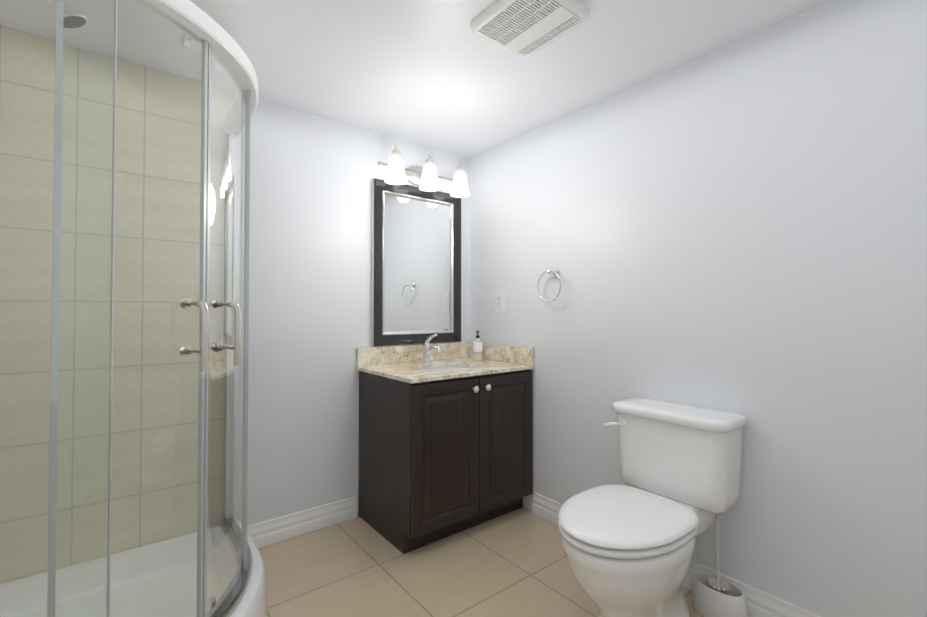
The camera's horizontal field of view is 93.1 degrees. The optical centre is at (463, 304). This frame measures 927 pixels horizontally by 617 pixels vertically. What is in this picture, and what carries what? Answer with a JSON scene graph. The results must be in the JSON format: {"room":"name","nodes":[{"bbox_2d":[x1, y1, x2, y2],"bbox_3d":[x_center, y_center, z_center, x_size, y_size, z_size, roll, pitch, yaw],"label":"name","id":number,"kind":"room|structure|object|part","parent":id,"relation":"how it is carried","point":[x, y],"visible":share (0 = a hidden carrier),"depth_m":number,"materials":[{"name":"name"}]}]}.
{"room":"bathroom","nodes":[
{"label":"bathroom","id":0,"kind":"room"},
{"bbox_2d":[234,92,469,525],"bbox_3d":[-0.891,0.082,2.180,2.500,2.100,0.100,1,-1,-38],"label":"wall","id":1,"kind":"structure","parent":0,"point":[312,175],"depth_m":2.21,"materials":[{"name":"white paint"}]},
{"bbox_2d":[0,26,234,583],"bbox_3d":[-1.403,0.074,1.708,0.912,2.100,0.008,1,-1,-38],"label":"wall tile","id":2,"kind":"structure","parent":1,"relation":"attached to","point":[170,355],"depth_m":1.71,"materials":[{"name":"beige tile"}]},
{"bbox_2d":[247,496,356,547],"bbox_3d":[-0.800,1.078,2.161,0.580,0.108,0.018,1,-1,-38],"label":"baseboard","id":3,"kind":"structure","parent":1,"relation":"attached to","point":[273,531],"depth_m":2.16,"materials":[{"name":"white paint"}]},
{"bbox_2d":[371,178,460,346],"bbox_3d":[-0.259,-0.228,2.600,0.613,0.928,0.028,1,-1,-38],"label":"mirror","id":4,"kind":"object","parent":1,"relation":"attached to","point":[415,265],"visible":0.9,"depth_m":2.58,"materials":[{"name":"black mirror"}]},
{"label":"glass","id":5,"kind":"part","parent":4,"relation":"part of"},
{"bbox_2d":[378,144,469,197],"bbox_3d":[-0.213,-0.768,2.544,0.602,0.214,0.184,1,-1,-38],"label":"sconce","id":6,"kind":"object","parent":1,"relation":"attached to","point":[425,177],"visible":1,"depth_m":2.49,"materials":[{"name":"white glass"}]},
{"bbox_2d":[0,0,830,156],"bbox_3d":[-0.010,-1.036,1.078,2.500,0.100,2.950,1,-1,-38],"label":"ceiling","id":7,"kind":"structure","parent":0,"point":[439,74],"depth_m":1.70,"materials":[{"name":"white paint"}]},
{"bbox_2d":[470,0,589,56],"bbox_3d":[0.223,-0.966,1.508,0.300,0.028,0.330,1,-1,-38],"label":"ceiling vent","id":8,"kind":"object","parent":7,"relation":"in","point":[522,28],"visible":1,"depth_m":1.49,"materials":[{"name":"white plastic"}]},
{"bbox_2d":[258,507,703,616],"bbox_3d":[-0.010,1.164,1.043,2.500,0.100,2.950,1,-1,-38],"label":"floor","id":9,"kind":"structure","parent":0,"point":[514,563],"depth_m":1.82,"materials":[{"name":"tile"}]},
{"bbox_2d":[0,0,266,616],"bbox_3d":[-1.076,0.144,1.346,0.960,1.950,0.960,1,-1,-38],"label":"shower enclosure","id":10,"kind":"object","parent":9,"relation":"on","point":[212,571],"visible":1,"depth_m":1.33,"materials":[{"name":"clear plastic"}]},
{"bbox_2d":[356,342,533,553],"bbox_3d":[-0.087,0.685,2.366,0.786,0.900,0.581,1,-1,-38],"label":"bathroom vanity","id":11,"kind":"object","parent":9,"relation":"on","point":[446,442],"visible":1,"depth_m":2.16,"materials":[{"name":"brown wood"}]},
{"bbox_2d":[356,357,533,382],"bbox_3d":[-0.094,0.345,2.381,0.786,0.020,0.557,1,-1,-38],"label":"countertop","id":12,"kind":"structure","parent":11,"relation":"on","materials":[{"name":"stone"}]},
{"bbox_2d":[422,334,440,362],"bbox_3d":[-0.178,0.250,2.484,0.052,0.171,0.162,1,-1,-38],"label":"faucet","id":13,"kind":"object","parent":12,"relation":"on","point":[427,349],"visible":1,"depth_m":2.51,"materials":[{"name":"silver metal"}]},
{"bbox_2d":[416,366,476,370],"bbox_3d":[-0.085,0.423,2.364,0.434,0.135,0.324,1,-1,-38],"label":"sink","id":14,"kind":"object","parent":12,"relation":"in","point":[429,368],"depth_m":2.52,"materials":[{"name":"white ceramic"}]},
{"bbox_2d":[473,331,482,359],"bbox_3d":[0.086,0.250,2.672,0.066,0.177,0.063,1,-1,-38],"label":"soap bottle","id":15,"kind":"object","parent":12,"relation":"on","point":[477,349],"visible":1,"depth_m":2.65,"materials":[{"name":"white plastic"}]},
{"bbox_2d":[557,397,746,616],"bbox_3d":[0.614,0.757,1.531,0.719,0.729,0.455,1,-1,-38],"label":"toilet","id":16,"kind":"object","parent":9,"relation":"on","point":[628,550],"visible":1,"depth_m":1.48,"materials":[{"name":"white ceramic"}]},
{"bbox_3d":[0.610,0.483,1.767,0.034,0.040,0.086,1,-1,-38],"label":"lever","id":17,"kind":"part","parent":16,"relation":"part of","materials":[{"name":"white ceramic"}]},
{"bbox_3d":[0.520,0.721,1.451,0.473,0.020,0.384,1,-1,-38],"label":"seat","id":18,"kind":"part","parent":16,"relation":"part of","materials":[{"name":"white plastic"}]},
{"bbox_3d":[0.814,0.576,1.684,0.195,0.283,0.420,1,-1,-38],"label":"tank","id":19,"kind":"part","parent":16,"relation":"part of","materials":[{"name":"white ceramic"}]},
{"bbox_2d":[691,515,746,616],"bbox_3d":[0.922,0.942,1.589,0.112,0.362,0.188,1,-1,-38],"label":"toilet brush","id":20,"kind":"object","parent":9,"relation":"on","point":[714,596],"visible":1,"depth_m":1.57,"materials":[{"name":"white plastic"}]},
{"bbox_2d":[470,0,926,616],"bbox_3d":[0.964,0.075,1.763,0.100,2.100,2.850,1,-1,-38],"label":"wall","id":21,"kind":"structure","parent":0,"point":[740,226],"depth_m":1.56,"materials":[{"name":"white paint"}]},
{"bbox_2d":[495,290,503,311],"bbox_3d":[0.214,-0.016,2.632,0.008,0.128,0.080,1,-1,-38],"label":"electrical outlet","id":22,"kind":"object","parent":21,"relation":"attached to","point":[499,301],"visible":1,"depth_m":2.62,"materials":[{"name":"white plastic"}]},
{"bbox_2d":[537,267,560,301],"bbox_3d":[0.458,-0.103,2.280,0.062,0.186,0.165,1,-1,-38],"label":"towel ring","id":23,"kind":"object","parent":21,"relation":"attached to","point":[554,272],"visible":1,"depth_m":2.28,"materials":[{"name":"silver metal"}]},
{"bbox_2d":[532,492,820,616],"bbox_3d":[1.059,1.068,1.532,0.018,0.108,2.193,1,-1,-38],"label":"baseboard","id":24,"kind":"structure","parent":21,"relation":"attached to","point":[759,603],"depth_m":1.58,"materials":[{"name":"white paint"}]},
{"bbox_3d":[-1.476,0.064,1.070,0.008,2.100,0.904,1,-1,-38],"label":"wall tile","id":25,"kind":"structure","parent":0,"visible":0},
{"bbox_2d":[44,0,87,28],"bbox_3d":[-1.317,-0.897,1.223,0.414,0.122,0.086,1,-1,-38],"label":"shower head","id":26,"kind":"object","parent":25,"relation":"attached to","point":[78,15],"depth_m":1.32}
]}

